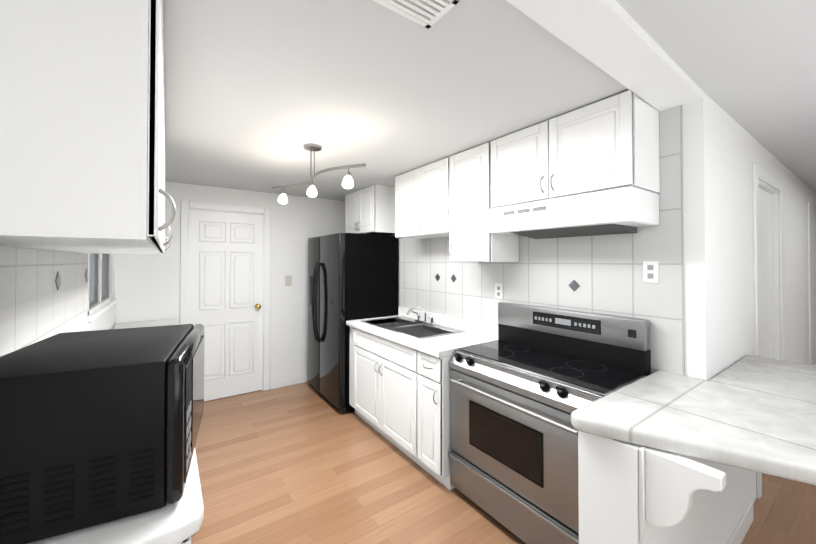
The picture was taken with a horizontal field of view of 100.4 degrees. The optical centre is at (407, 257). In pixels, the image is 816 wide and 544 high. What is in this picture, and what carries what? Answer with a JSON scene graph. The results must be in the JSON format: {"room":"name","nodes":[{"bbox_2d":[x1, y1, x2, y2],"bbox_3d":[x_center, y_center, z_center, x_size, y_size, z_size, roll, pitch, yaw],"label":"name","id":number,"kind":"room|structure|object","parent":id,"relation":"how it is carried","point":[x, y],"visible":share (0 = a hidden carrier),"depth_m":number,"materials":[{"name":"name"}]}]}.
{"room":"kitchen","nodes":[
{"label":"kitchen","id":0,"kind":"room"},
{"bbox_2d":[3,245,115,328],"bbox_3d":[-0.739,0.348,0.251,0.120,2.280,7.280,0,-1,-35],"label":"wall","id":1,"kind":"structure","parent":0,"point":[114,260],"depth_m":3.10,"materials":[{"name":"white paint"}]},
{"bbox_2d":[0,245,115,356],"bbox_3d":[-1.776,0.289,1.832,0.014,0.625,3.259,0,-1,-35],"label":"backsplash","id":2,"kind":"structure","parent":1,"relation":"attached to","point":[43,294],"depth_m":1.29,"materials":[{"name":"tile"}]},
{"bbox_2d":[0,0,167,251],"bbox_3d":[-0.829,-0.409,0.830,0.367,0.748,0.516,0,-1,-35],"label":"upper cabinet","id":3,"kind":"object","parent":1,"relation":"attached to","point":[82,132],"depth_m":0.66,"materials":[{"name":"white wood"}]},
{"bbox_2d":[87,253,116,321],"bbox_3d":[-2.275,-0.070,2.520,0.075,0.930,1.210,0,-1,-35],"label":"window","id":4,"kind":"structure","parent":1,"relation":"in","point":[101,299],"depth_m":2.50,"materials":[{"name":"white"}]},
{"bbox_2d":[78,252,163,253],"bbox_3d":[-1.207,-0.403,1.364,0.367,0.748,1.008,0,-1,-35],"label":"upper cabinet","id":5,"kind":"object","parent":1,"relation":"attached to","point":[78,252],"depth_m":1.78,"materials":[{"name":"white wood"}]},
{"bbox_2d":[115,181,344,388],"bbox_3d":[-1.695,0.392,3.951,2.590,2.280,0.132,0,-1,-35],"label":"wall","id":6,"kind":"structure","parent":0,"point":[147,287],"depth_m":3.98,"materials":[{"name":"white paint"}]},
{"bbox_2d":[180,201,270,400],"bbox_3d":[-1.957,0.479,3.698,0.870,2.100,0.112,0,-1,-35],"label":"door","id":7,"kind":"structure","parent":6,"relation":"attached to","point":[225,251],"depth_m":3.72,"materials":[{"name":"white wood"}]},
{"bbox_2d":[285,276,291,285],"bbox_3d":[-1.430,0.284,4.067,0.075,0.120,0.010,0,-1,-35],"label":"switch plate","id":8,"kind":"object","parent":6,"relation":"attached to","point":[288,280],"visible":1,"depth_m":4.07,"materials":[{"name":"beige plastic"}]},
{"bbox_2d":[163,0,815,200],"bbox_3d":[1.624,-0.802,1.947,11.400,0.060,7.700,0,-1,-35],"label":"ceiling","id":9,"kind":"structure","parent":0,"point":[259,94],"depth_m":1.50,"materials":[{"name":"white paint"}]},
{"bbox_2d":[272,143,365,203],"bbox_3d":[-0.660,-0.587,2.351,1.025,0.357,0.124,-1,-1,43],"label":"track spotlight","id":10,"kind":"object","parent":9,"relation":"attached to","point":[347,182],"visible":1,"depth_m":2.31,"materials":[{"name":"silver metal"}]},
{"bbox_2d":[372,0,458,28],"bbox_3d":[-0.010,-0.776,1.000,0.300,0.012,0.150,0,-1,-35],"label":"ceiling vent","id":11,"kind":"object","parent":9,"relation":"in","point":[428,14],"visible":0.98,"depth_m":1.05,"materials":[{"name":"white plastic"}]},
{"bbox_2d":[191,382,815,543],"bbox_3d":[1.624,1.538,1.919,11.400,0.060,7.700,0,-1,-35],"label":"floor","id":12,"kind":"structure","parent":0,"point":[303,463],"depth_m":2.20,"materials":[{"name":"brown wood"}]},
{"bbox_2d":[178,535,192,543],"bbox_3d":[-0.938,1.063,1.024,0.432,0.868,0.966,0,-1,-35],"label":"base cabinet","id":13,"kind":"object","parent":12,"relation":"on","point":[187,541],"depth_m":0.74,"materials":[{"name":"white"}]},
{"bbox_2d":[27,319,203,543],"bbox_3d":[-1.580,0.618,1.959,0.458,0.040,3.246,0,-1,-35],"label":"countertop","id":14,"kind":"structure","parent":13,"relation":"on","point":[181,520],"depth_m":0.74,"materials":[{"name":"white"}]},
{"bbox_2d":[0,324,203,543],"bbox_3d":[-0.816,0.412,0.936,0.404,0.345,0.524,0,-1,-26],"label":"microwave","id":15,"kind":"object","parent":14,"relation":"on","point":[97,427],"visible":1,"depth_m":0.73,"materials":[{"name":"black plastic"},{"name":"metal"},{"name":"glass"}]},
{"bbox_2d":[308,233,397,412],"bbox_3d":[-0.671,0.651,3.797,0.752,1.760,0.910,0,-1,-35],"label":"fridge","id":16,"kind":"object","parent":12,"relation":"on","point":[352,276],"visible":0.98,"depth_m":3.46,"materials":[{"name":"black metal"}]},
{"bbox_2d":[409,348,454,489],"bbox_3d":[0.365,1.081,2.466,0.607,0.868,0.317,0,-1,-35],"label":"base cabinet","id":17,"kind":"object","parent":12,"relation":"on","point":[429,375],"depth_m":2.26,"materials":[{"name":"white wood"}]},
{"bbox_2d":[346,306,497,357],"bbox_3d":[0.053,0.611,2.895,0.627,0.345,1.370,0,-1,-35],"label":"countertop","id":18,"kind":"structure","parent":17,"relation":"on","point":[433,334],"depth_m":2.81,"materials":[{"name":"white"}]},
{"bbox_2d":[361,306,465,338],"bbox_3d":[0.009,0.612,3.005,0.479,0.345,0.924,0,-1,-35],"label":"sink","id":19,"kind":"object","parent":18,"relation":"in","point":[414,324],"depth_m":3.03,"materials":[{"name":"silver metal"}]},
{"bbox_2d":[448,302,650,543],"bbox_3d":[0.732,0.916,1.949,0.591,1.185,0.937,0,-1,-35],"label":"range","id":20,"kind":"object","parent":12,"relation":"on","point":[527,383],"visible":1,"depth_m":1.82,"materials":[{"name":"silver metal"}]},
{"bbox_2d":[389,92,715,380],"bbox_3d":[0.389,0.382,3.117,0.150,2.280,3.660,0,-1,-35],"label":"wall","id":21,"kind":"structure","parent":0,"point":[699,253],"depth_m":1.62,"materials":[{"name":"white paint"}]},
{"bbox_2d":[345,184,394,234],"bbox_3d":[-0.437,-0.500,3.851,0.340,0.493,0.705,0,-1,-35],"label":"upper cabinet","id":22,"kind":"object","parent":21,"relation":"attached to","point":[370,210],"visible":0.9,"depth_m":3.60,"materials":[{"name":"white wood"}]},
{"bbox_2d":[395,157,449,238],"bbox_3d":[0.203,-0.469,2.945,0.340,0.578,0.743,0,-1,-35],"label":"upper cabinet","id":23,"kind":"object","parent":21,"relation":"attached to","point":[422,208],"visible":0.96,"depth_m":2.82,"materials":[{"name":"white wood"}]},
{"bbox_2d":[449,142,518,261],"bbox_3d":[0.533,-0.364,2.476,0.340,0.798,0.396,0,-1,-35],"label":"upper cabinet","id":24,"kind":"object","parent":21,"relation":"attached to","point":[473,238],"visible":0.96,"depth_m":2.36,"materials":[{"name":"white wood"}]},
{"bbox_2d":[400,105,684,375],"bbox_3d":[0.624,-0.075,2.652,0.014,1.374,2.460,0,-1,-35],"label":"backsplash","id":25,"kind":"structure","parent":21,"relation":"attached to","point":[600,274],"depth_m":2.00,"materials":[{"name":"tile"}]},
{"bbox_2d":[495,283,502,298],"bbox_3d":[0.681,0.256,2.555,0.006,0.114,0.070,0,-1,-35],"label":"electrical outlet plate","id":26,"kind":"object","parent":25,"relation":"attached to","point":[498,287],"depth_m":2.55,"materials":[{"name":"white plastic"}]},
{"bbox_2d":[643,261,658,282],"bbox_3d":[1.250,0.076,1.751,0.006,0.114,0.070,0,-1,-35],"label":"electrical outlet plate","id":27,"kind":"object","parent":25,"relation":"attached to","point":[650,271],"depth_m":1.75,"materials":[{"name":"white plastic"}]},
{"bbox_2d":[491,90,659,207],"bbox_3d":[0.893,-0.547,1.970,0.340,0.446,0.843,0,-1,-35],"label":"upper cabinet","id":28,"kind":"object","parent":21,"relation":"attached to","point":[612,142],"visible":0.94,"depth_m":1.74,"materials":[{"name":"white wood"}]},
{"bbox_2d":[490,186,658,238],"bbox_3d":[0.901,-0.223,1.972,0.320,0.194,0.843,0,-1,-35],"label":"range hood","id":29,"kind":"object","parent":28,"relation":"attached to","point":[626,210],"visible":1,"depth_m":1.76,"materials":[{"name":"white metal"}]},
{"bbox_2d":[506,0,702,110],"bbox_3d":[0.354,-0.766,0.937,2.440,0.035,0.170,1,-1,-36],"label":"header beam","id":30,"kind":"structure","parent":0,"point":[614,40],"depth_m":1.20,"materials":[{"name":"white paint"}]},
{"bbox_2d":[578,101,815,543],"bbox_3d":[3.417,0.382,3.101,6.722,2.280,0.202,0,-1,-35],"label":"wall","id":31,"kind":"structure","parent":0,"point":[765,243],"depth_m":1.91,"materials":[{"name":"white paint"}]},
{"bbox_2d":[571,355,815,543],"bbox_3d":[1.529,0.742,1.273,1.611,0.356,1.038,0,-1,-35],"label":"peninsula bar","id":32,"kind":"object","parent":31,"relation":"on","point":[752,413],"visible":1,"depth_m":1.14,"materials":[{"name":"tile"}]}
]}

